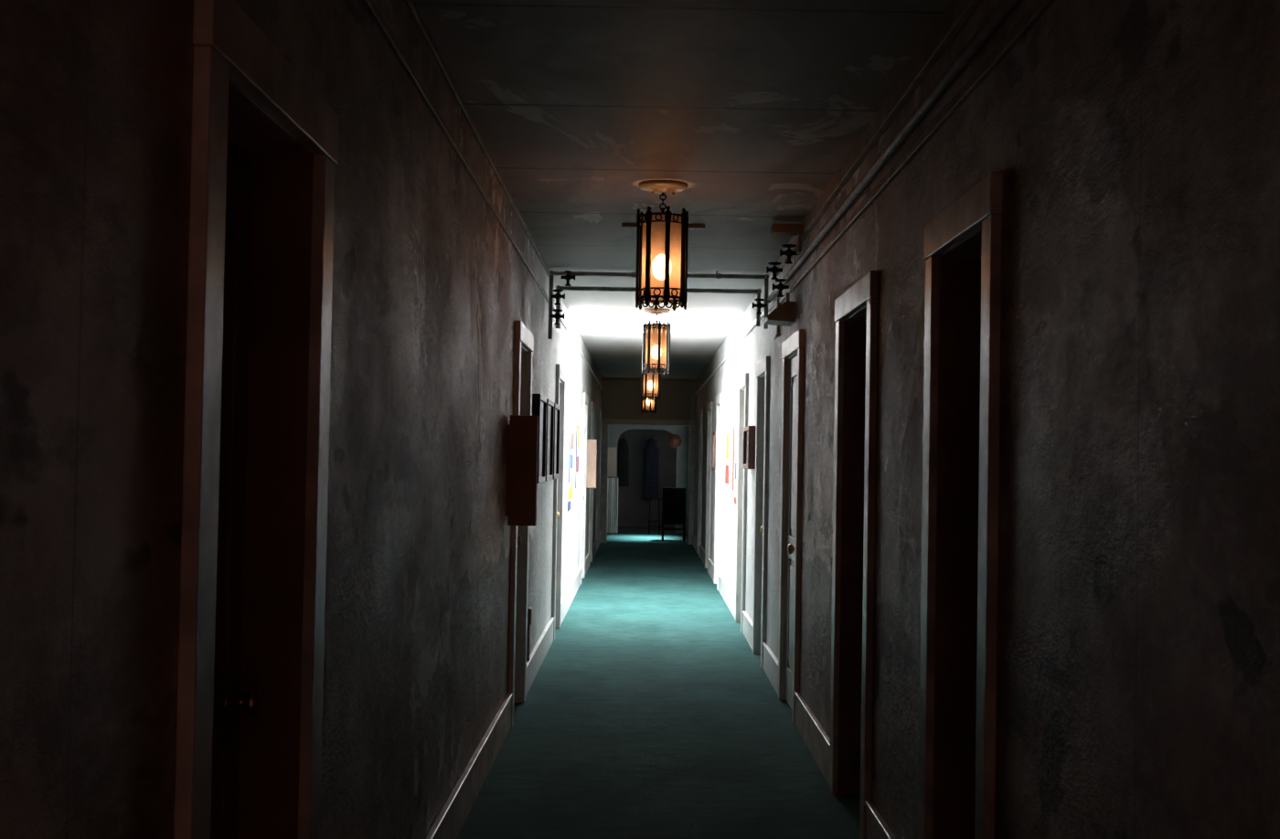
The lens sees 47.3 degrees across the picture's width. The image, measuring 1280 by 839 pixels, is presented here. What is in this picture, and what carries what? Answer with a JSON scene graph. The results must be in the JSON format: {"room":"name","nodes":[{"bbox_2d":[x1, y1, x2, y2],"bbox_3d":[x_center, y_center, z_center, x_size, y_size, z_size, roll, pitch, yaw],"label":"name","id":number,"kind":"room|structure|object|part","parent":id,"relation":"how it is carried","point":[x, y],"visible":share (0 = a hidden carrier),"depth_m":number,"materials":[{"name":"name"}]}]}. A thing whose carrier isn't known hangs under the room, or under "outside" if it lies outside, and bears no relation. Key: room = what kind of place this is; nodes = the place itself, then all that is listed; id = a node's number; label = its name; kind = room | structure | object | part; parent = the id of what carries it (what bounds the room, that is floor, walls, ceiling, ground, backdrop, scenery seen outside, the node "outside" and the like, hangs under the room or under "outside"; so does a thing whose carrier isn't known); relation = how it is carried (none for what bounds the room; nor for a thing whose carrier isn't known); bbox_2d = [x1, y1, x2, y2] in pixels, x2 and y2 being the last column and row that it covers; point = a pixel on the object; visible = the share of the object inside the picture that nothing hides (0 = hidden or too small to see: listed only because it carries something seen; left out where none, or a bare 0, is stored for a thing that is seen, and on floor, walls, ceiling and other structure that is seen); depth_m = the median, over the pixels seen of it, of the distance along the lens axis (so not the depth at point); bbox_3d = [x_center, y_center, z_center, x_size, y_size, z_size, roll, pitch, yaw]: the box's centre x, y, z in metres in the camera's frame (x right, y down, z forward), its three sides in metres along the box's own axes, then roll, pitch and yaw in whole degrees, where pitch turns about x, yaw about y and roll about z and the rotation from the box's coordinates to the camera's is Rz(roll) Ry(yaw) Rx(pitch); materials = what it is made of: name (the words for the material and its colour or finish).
{"room":"hotel corridor","nodes":[
{"label":"hotel corridor","id":0,"kind":"room"},
{"bbox_2d":[0,0,602,838],"bbox_3d":[-0.764,0.416,13.695,0.160,2.800,29.800,1,-1,0],"label":"wall","id":1,"kind":"structure","parent":0,"point":[430,291],"depth_m":2.24,"materials":[{"name":"paint"}]},
{"bbox_2d":[210,138,262,838],"bbox_3d":[-0.811,0.482,2.700,0.098,2.085,0.690,1,-1,0],"label":"door","id":2,"kind":"structure","parent":1,"relation":"in","point":[228,700],"depth_m":2.96,"materials":[{"name":"paint"}]},
{"bbox_2d":[173,0,338,838],"bbox_3d":[-0.773,0.430,2.701,0.192,2.210,0.932,1,-1,0],"label":"trim","id":3,"kind":"structure","parent":1,"relation":"attached to","point":[246,92],"depth_m":3.04,"materials":[{"name":"paint"}]},
{"bbox_2d":[362,0,548,302],"bbox_3d":[-0.672,-1.010,4.729,0.015,0.025,11.800,1,-1,0],"label":"trim","id":4,"kind":"structure","parent":1,"relation":"attached to","point":[370,5],"depth_m":4.82,"materials":[{"name":"paint"}]},
{"bbox_2d":[404,0,549,277],"bbox_3d":[-0.669,-1.200,4.734,0.015,0.025,11.800,1,-1,0],"label":"trim","id":5,"kind":"structure","parent":1,"relation":"attached to","point":[410,4],"depth_m":5.51,"materials":[{"name":"paint"}]},
{"bbox_2d":[425,532,601,838],"bbox_3d":[-0.697,1.676,11.862,0.026,0.190,26.200,1,-1,0],"label":"baseboard","id":6,"kind":"structure","parent":1,"relation":"attached to","point":[451,819],"depth_m":6.66,"materials":[{"name":"paint"}]},
{"bbox_2d":[517,535,522,545],"bbox_3d":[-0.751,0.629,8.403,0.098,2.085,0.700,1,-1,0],"label":"door handle","id":7,"kind":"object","parent":1,"relation":"in","point":[519,539],"depth_m":8.67,"materials":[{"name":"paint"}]},
{"bbox_2d":[507,320,533,728],"bbox_3d":[-0.763,0.576,8.404,0.192,2.210,0.942,1,-1,0],"label":"trim","id":8,"kind":"structure","parent":1,"relation":"attached to","point":[524,338],"depth_m":8.74,"materials":[{"name":"white paint"}]},
{"bbox_2d":[505,415,538,526],"bbox_3d":[-0.617,0.266,7.647,0.157,0.575,0.090,1,-1,0],"label":"wall cabinet","id":9,"kind":"object","parent":1,"relation":"attached to","point":[521,484],"visible":1,"depth_m":7.62,"materials":[{"name":"red wood"}]},
{"bbox_2d":[526,608,532,661],"bbox_3d":[-0.695,1.347,9.170,0.030,0.330,0.080,1,-1,0],"label":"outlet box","id":10,"kind":"object","parent":1,"relation":"attached to","point":[529,610],"visible":0.8,"depth_m":9.16,"materials":[{"name":"grey metal"}]},
{"bbox_2d":[532,394,546,483],"bbox_3d":[-0.662,0.129,9.626,0.049,0.570,0.650,1,-1,0],"label":"framed picture","id":11,"kind":"object","parent":1,"relation":"attached to","point":[539,401],"visible":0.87,"depth_m":9.72},
{"bbox_2d":[545,398,554,481],"bbox_3d":[-0.661,0.149,10.416,0.049,0.570,0.670,1,-1,0],"label":"framed picture","id":12,"kind":"object","parent":1,"relation":"attached to","point":[549,404],"visible":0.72,"depth_m":10.60},
{"bbox_2d":[553,403,560,479],"bbox_3d":[-0.659,0.170,11.226,0.049,0.570,0.650,1,-1,0],"label":"framed picture","id":13,"kind":"object","parent":1,"relation":"attached to","point":[557,409],"visible":0.59,"depth_m":11.42},
{"bbox_2d":[551,363,565,640],"bbox_3d":[-0.756,0.672,12.163,0.192,2.210,0.962,1,-1,0],"label":"trim","id":14,"kind":"structure","parent":1,"relation":"attached to","point":[560,373],"depth_m":12.51,"materials":[{"name":"white paint"}]},
{"bbox_2d":[567,416,574,511],"bbox_3d":[-0.677,0.434,14.345,0.007,0.900,0.900,1,-1,0],"label":"poster","id":15,"kind":"object","parent":1,"relation":"attached to","point":[570,420],"visible":1,"depth_m":14.25,"materials":[{"name":"paper"}]},
{"bbox_2d":[574,416,579,497],"bbox_3d":[-0.673,0.393,15.646,0.007,0.850,0.900,1,-1,0],"label":"poster","id":16,"kind":"object","parent":1,"relation":"attached to","point":[577,419],"visible":1,"depth_m":15.53,"materials":[{"name":"paper"}]},
{"bbox_2d":[553,302,603,391],"bbox_3d":[-0.646,-0.691,17.835,0.018,0.030,14.380,1,-1,0],"label":"trim","id":17,"kind":"structure","parent":1,"relation":"attached to","point":[561,320],"depth_m":15.00,"materials":[{"name":"white paint"}]},
{"bbox_2d":[579,393,588,584],"bbox_3d":[-0.746,0.805,17.361,0.192,2.210,0.962,1,-1,0],"label":"trim","id":18,"kind":"structure","parent":1,"relation":"attached to","point":[585,399],"depth_m":17.00,"materials":[{"name":"white paint"}]},
{"bbox_2d":[587,401,595,565],"bbox_3d":[-0.741,0.875,20.061,0.192,2.210,0.962,1,-1,0],"label":"trim","id":19,"kind":"structure","parent":1,"relation":"attached to","point":[592,404],"depth_m":19.65,"materials":[{"name":"white wood"}]},
{"bbox_2d":[586,439,597,488],"bbox_3d":[-0.608,0.547,18.123,0.135,0.600,0.090,1,-1,0],"label":"sign board","id":20,"kind":"object","parent":1,"relation":"attached to","point":[592,444],"visible":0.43,"depth_m":18.09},
{"bbox_2d":[595,408,601,552],"bbox_3d":[-0.735,0.951,23.035,0.192,2.210,0.912,1,-1,0],"label":"trim","id":21,"kind":"structure","parent":1,"relation":"attached to","point":[599,410],"depth_m":22.61,"materials":[{"name":"grey wood"}]},
{"bbox_2d":[607,448,616,477],"bbox_3d":[-0.557,0.819,28.119,0.200,0.560,0.090,1,-1,0],"label":"sign board","id":22,"kind":"object","parent":1,"relation":"attached to","point":[612,452],"visible":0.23,"depth_m":28.09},
{"bbox_2d":[606,477,618,533],"bbox_3d":[-0.547,1.628,27.868,0.250,1.070,0.060,1,-1,0],"label":"radiator","id":23,"kind":"object","parent":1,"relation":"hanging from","point":[612,482],"visible":0.8,"depth_m":27.86,"materials":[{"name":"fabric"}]},
{"bbox_2d":[617,429,676,527],"bbox_3d":[0.149,0.878,31.137,1.920,2.800,0.100,1,-1,0],"label":"wall","id":24,"kind":"structure","parent":0,"point":[633,510],"depth_m":31.08,"materials":[{"name":"grey paint"}]},
{"bbox_2d":[617,436,629,486],"bbox_3d":[-0.389,0.876,30.921,0.234,1.076,0.260,2,-2,-33],"label":"coat","id":25,"kind":"object","parent":24,"relation":"hanging from","point":[623,451],"visible":0.96,"depth_m":30.83,"materials":[{"name":"grey fabric"}]},
{"bbox_2d":[642,436,659,499],"bbox_3d":[0.220,1.011,30.894,0.277,1.326,0.278,2,-2,-40],"label":"robe","id":26,"kind":"object","parent":24,"relation":"hanging from","point":[651,455],"visible":0.96,"depth_m":30.83,"materials":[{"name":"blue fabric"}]},
{"bbox_2d":[607,424,688,533],"bbox_3d":[0.144,0.815,28.648,1.600,2.800,0.120,1,-1,0],"label":"wall","id":27,"kind":"structure","parent":0,"point":[614,431],"depth_m":28.59,"materials":[{"name":"grey paint"}]},
{"bbox_2d":[667,434,682,447],"bbox_3d":[0.679,0.421,28.540,0.270,0.268,0.110,1,-1,0],"label":"straw hat","id":28,"kind":"object","parent":27,"relation":"attached to","point":[674,441],"visible":1,"depth_m":28.57,"materials":[{"name":"brown wicker"}]},
{"bbox_2d":[601,379,695,543],"bbox_3d":[0.138,0.723,25.059,1.600,2.800,0.140,1,-1,0],"label":"wall partition","id":29,"kind":"structure","parent":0,"point":[621,398],"depth_m":25.01,"materials":[{"name":"paint"}]},
{"bbox_2d":[599,418,695,544],"bbox_3d":[0.132,1.060,24.968,1.600,2.120,0.025,1,-1,0],"label":"trim","id":30,"kind":"structure","parent":29,"relation":"attached to","point":[604,421],"depth_m":24.97,"materials":[{"name":"grey wood"}]},
{"bbox_2d":[457,526,860,838],"bbox_3d":[0.093,1.914,14.956,1.920,0.100,32.400,1,-1,0],"label":"floor","id":31,"kind":"structure","parent":0,"point":[649,713],"depth_m":7.86,"materials":[{"name":"teal carpet"}]},
{"bbox_2d":[643,497,662,534],"bbox_3d":[0.273,1.853,28.061,0.400,0.700,0.400,1,-1,0],"label":"side table","id":32,"kind":"object","parent":31,"relation":"on","point":[649,498],"visible":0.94,"depth_m":27.96,"materials":[{"name":"black paint"}]},
{"bbox_2d":[661,487,686,542],"bbox_3d":[0.601,1.681,26.019,0.420,0.950,0.450,1,-1,0],"label":"dining chair","id":33,"kind":"object","parent":31,"relation":"on","point":[674,498],"visible":1,"depth_m":25.80,"materials":[{"name":"black paint"}]},
{"bbox_3d":[0.601,1.701,26.019,0.420,0.070,0.450,1,-1,0],"label":"seat","id":34,"kind":"part","parent":33,"relation":"part of","materials":[{"name":"black paint"}]},
{"bbox_2d":[621,223,704,230],"bbox_3d":[0.133,-1.096,8.321,0.470,0.020,0.080,1,-1,0],"label":"batten","id":35,"kind":"object","parent":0,"point":[627,226],"depth_m":8.28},
{"bbox_2d":[412,0,952,381],"bbox_3d":[0.144,-0.985,15.030,1.920,0.100,32.400,1,-1,0],"label":"ceiling","id":36,"kind":"structure","parent":0,"point":[755,106],"depth_m":5.64,"materials":[{"name":"grey paint"}]},
{"bbox_2d":[640,391,656,413],"bbox_3d":[0.148,-0.403,24.018,0.251,0.603,0.251,1,-1,0],"label":"pendant lantern","id":37,"kind":"object","parent":36,"relation":"hanging from","point":[646,406],"visible":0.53,"depth_m":23.93,"materials":[{"name":"glass"}]},
{"bbox_3d":[0.147,-0.348,24.017,0.192,0.389,0.192,1,-1,0],"label":"lamp shade","id":38,"kind":"part","parent":37,"relation":"part of","materials":[{"name":"orange glass"}]},
{"bbox_2d":[640,353,661,401],"bbox_3d":[0.143,-0.538,18.720,0.251,0.603,0.251,1,-1,0],"label":"pendant lantern","id":39,"kind":"object","parent":36,"relation":"hanging from","point":[650,384],"visible":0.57,"depth_m":18.63,"materials":[{"name":"glass"}]},
{"bbox_3d":[0.142,-0.483,18.718,0.192,0.389,0.192,1,-1,0],"label":"lamp shade","id":40,"kind":"part","parent":39,"relation":"part of","materials":[{"name":"orange glass"}]},
{"bbox_2d":[579,313,729,324],"bbox_3d":[0.147,-1.207,14.535,1.600,0.320,2.100,1,-1,0],"label":"ceiling light","id":41,"kind":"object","parent":36,"relation":"attached to","point":[585,317],"depth_m":15.53,"materials":[{"name":"white paint"}]},
{"bbox_2d":[641,308,671,375],"bbox_3d":[0.147,-0.693,13.072,0.251,0.583,0.251,1,-1,0],"label":"pendant lantern","id":42,"kind":"object","parent":36,"relation":"hanging from","point":[656,336],"visible":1,"depth_m":12.99,"materials":[{"name":"glass"}]},
{"bbox_3d":[0.147,-0.648,13.071,0.192,0.389,0.192,1,-1,0],"label":"lamp shade","id":43,"kind":"part","parent":42,"relation":"part of","materials":[{"name":"orange glass"}]},
{"bbox_3d":[0.151,-0.899,13.077,0.112,0.100,0.035,1,-1,0],"label":"chain","id":44,"kind":"part","parent":42,"relation":"part of","materials":[{"name":"metal"}]},
{"bbox_2d":[547,270,769,339],"bbox_3d":[0.130,-0.805,10.306,1.558,0.500,0.076,1,-1,0],"label":"pipe","id":45,"kind":"object","parent":36,"relation":"attached to","point":[567,275],"visible":0.97,"depth_m":10.31,"materials":[{"name":"metal"}]},
{"bbox_2d":[555,285,761,328],"bbox_3d":[0.130,-0.787,10.363,1.458,0.305,0.040,1,-1,0],"label":"pipe","id":46,"kind":"object","parent":45,"relation":"attached to","point":[758,292],"visible":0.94,"depth_m":10.35,"materials":[{"name":"grey metal"}]},
{"bbox_2d":[635,180,688,310],"bbox_3d":[0.107,-0.837,7.074,0.251,0.603,0.251,1,-1,0],"label":"pendant lantern","id":47,"kind":"object","parent":36,"relation":"hanging from","point":[661,273],"visible":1,"depth_m":6.99,"materials":[{"name":"glass"}]},
{"bbox_3d":[0.106,-0.782,7.072,0.192,0.389,0.192,1,-1,0],"label":"lamp shade","id":48,"kind":"part","parent":47,"relation":"part of","materials":[{"name":"orange glass"}]},
{"bbox_3d":[0.111,-1.044,7.079,0.112,0.120,0.035,1,-1,0],"label":"chain","id":49,"kind":"part","parent":47,"relation":"part of","materials":[{"name":"metal"}]},
{"bbox_2d":[687,0,1279,838],"bbox_3d":[0.996,0.447,13.691,0.160,2.800,29.800,1,-1,0],"label":"wall","id":50,"kind":"structure","parent":0,"point":[1135,144],"depth_m":2.90,"materials":[{"name":"paint"}]},
{"bbox_2d":[696,408,703,556],"bbox_3d":[0.991,0.961,22.231,0.192,2.210,0.912,1,-1,0],"label":"trim","id":51,"kind":"structure","parent":50,"relation":"attached to","point":[700,412],"depth_m":21.99,"materials":[{"name":"white wood"}]},
{"bbox_2d":[704,401,713,573],"bbox_3d":[0.986,0.886,19.332,0.192,2.210,0.912,1,-1,0],"label":"trim","id":52,"kind":"structure","parent":50,"relation":"attached to","point":[709,405],"depth_m":19.64,"materials":[{"name":"white wood"}]},
{"bbox_2d":[711,431,715,470],"bbox_3d":[0.911,0.389,17.944,0.029,0.470,0.700,1,-1,0],"label":"framed picture","id":53,"kind":"object","parent":50,"relation":"attached to","point":[713,453],"visible":0.73,"depth_m":18.03,"materials":[{"name":"paper"}]},
{"bbox_2d":[713,393,723,590],"bbox_3d":[0.981,0.824,16.908,0.192,2.210,0.962,1,-1,0],"label":"trim","id":54,"kind":"structure","parent":50,"relation":"attached to","point":[719,399],"depth_m":17.25,"materials":[{"name":"white paint"}]},
{"bbox_2d":[725,426,730,490],"bbox_3d":[0.915,0.411,15.293,0.007,0.650,0.800,1,-1,0],"label":"poster","id":55,"kind":"object","parent":50,"relation":"attached to","point":[728,430],"visible":1,"depth_m":15.21,"materials":[{"name":"paper"}]},
{"bbox_2d":[694,309,764,394],"bbox_3d":[0.935,-0.614,17.830,0.018,0.030,14.380,1,-1,0],"label":"trim","id":56,"kind":"structure","parent":50,"relation":"attached to","point":[753,325],"depth_m":14.50,"materials":[{"name":"white paint"}]},
{"bbox_2d":[731,421,737,504],"bbox_3d":[0.912,0.416,14.092,0.007,0.780,0.800,1,-1,0],"label":"poster","id":57,"kind":"object","parent":50,"relation":"attached to","point":[735,424],"visible":0.95,"depth_m":14.06,"materials":[{"name":"paper"}]},
{"bbox_2d":[735,373,748,633],"bbox_3d":[0.974,0.721,12.884,0.192,2.210,0.912,1,-1,0],"label":"trim","id":58,"kind":"structure","parent":50,"relation":"attached to","point":[743,380],"depth_m":13.21,"materials":[{"name":"white paint"}]},
{"bbox_2d":[742,426,756,469],"bbox_3d":[0.885,0.228,11.846,0.059,0.340,0.600,1,-1,0],"label":"framed picture","id":59,"kind":"object","parent":50,"relation":"attached to","point":[749,432],"visible":0.82,"depth_m":11.55},
{"bbox_2d":[752,355,770,669],"bbox_3d":[0.970,0.667,10.785,0.192,2.210,0.912,1,-1,0],"label":"trim","id":60,"kind":"structure","parent":50,"relation":"attached to","point":[762,368],"depth_m":11.11,"materials":[{"name":"white paint"}]},
{"bbox_2d":[766,262,782,279],"bbox_3d":[0.840,-0.926,9.125,0.100,0.106,0.081,1,-1,0],"label":"valve","id":61,"kind":"object","parent":50,"relation":"attached to","point":[774,270],"visible":0.98,"depth_m":9.11,"materials":[{"name":"metal"}]},
{"bbox_2d":[772,291,780,340],"bbox_3d":[0.912,-0.688,9.761,0.031,0.296,0.316,1,-1,0],"label":"conduit pipe","id":62,"kind":"object","parent":50,"relation":"attached to","point":[778,334],"visible":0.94,"depth_m":9.61,"materials":[{"name":"grey metal"}]},
{"bbox_2d":[762,292,795,326],"bbox_3d":[0.840,-0.675,8.869,0.170,0.190,0.300,1,-1,0],"label":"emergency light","id":63,"kind":"object","parent":50,"relation":"attached to","point":[784,314],"visible":1,"depth_m":8.72,"materials":[{"name":"brown metal"}]},
{"bbox_2d":[770,223,803,254],"bbox_3d":[0.813,-0.998,8.087,0.169,0.155,0.120,1,-1,0],"label":"bracket","id":64,"kind":"object","parent":50,"relation":"attached to","point":[776,229],"visible":1,"depth_m":8.03,"materials":[{"name":"brown wood"}]},
{"bbox_2d":[777,329,804,725],"bbox_3d":[0.966,0.612,8.640,0.192,2.210,0.982,1,-1,0],"label":"trim","id":65,"kind":"structure","parent":50,"relation":"attached to","point":[793,346],"depth_m":8.64,"materials":[{"name":"white paint"}]},
{"bbox_2d":[785,355,797,709],"bbox_3d":[0.890,0.663,8.639,0.098,2.085,0.740,1,-1,0],"label":"door","id":66,"kind":"structure","parent":50,"relation":"in","point":[794,361],"depth_m":8.83,"materials":[{"name":"white paint"}]},
{"bbox_2d":[692,533,896,838],"bbox_3d":[0.877,1.704,11.859,0.026,0.190,26.200,1,-1,0],"label":"baseboard","id":67,"kind":"structure","parent":50,"relation":"attached to","point":[816,739],"depth_m":7.60,"materials":[{"name":"paint"}]},
{"bbox_2d":[829,270,878,838],"bbox_3d":[0.961,0.547,6.096,0.192,2.210,1.032,1,-1,0],"label":"trim","id":68,"kind":"structure","parent":50,"relation":"attached to","point":[856,310],"depth_m":6.48,"materials":[{"name":"paint"}]},
{"bbox_2d":[775,0,981,276],"bbox_3d":[0.907,-1.154,4.379,0.030,0.080,11.100,1,-1,0],"label":"trim","id":69,"kind":"structure","parent":50,"relation":"attached to","point":[958,12],"depth_m":5.14,"materials":[{"name":"paint"}]},
{"bbox_2d":[767,0,1020,302],"bbox_3d":[0.900,-0.989,4.575,0.035,0.036,11.500,1,-1,0],"label":"pipe","id":70,"kind":"object","parent":50,"relation":"attached to","point":[1004,8],"visible":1,"depth_m":4.66,"materials":[{"name":"grey metal"}]},
{"bbox_2d":[771,278,789,297],"bbox_3d":[0.857,-0.801,8.922,0.100,0.106,0.071,1,-1,0],"label":"valve","id":71,"kind":"object","parent":70,"relation":"attached to","point":[780,287],"visible":1,"depth_m":8.91,"materials":[{"name":"metal"}]},
{"bbox_2d":[779,244,798,264],"bbox_3d":[0.837,-0.929,8.225,0.100,0.106,0.081,1,-1,0],"label":"valve","id":72,"kind":"object","parent":70,"relation":"attached to","point":[788,252],"visible":0.99,"depth_m":8.21,"materials":[{"name":"metal"}]},
{"bbox_2d":[768,0,1055,314],"bbox_3d":[0.911,-0.900,4.723,0.016,0.030,11.800,1,-1,0],"label":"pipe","id":73,"kind":"structure","parent":50,"relation":"attached to","point":[1040,6],"depth_m":4.37,"materials":[{"name":"metal"}]},
{"bbox_2d":[917,171,1002,838],"bbox_3d":[0.957,0.495,4.077,0.192,2.210,0.872,1,-1,0],"label":"trim","id":74,"kind":"structure","parent":50,"relation":"attached to","point":[962,245],"depth_m":4.39,"materials":[{"name":"paint"}]}
]}

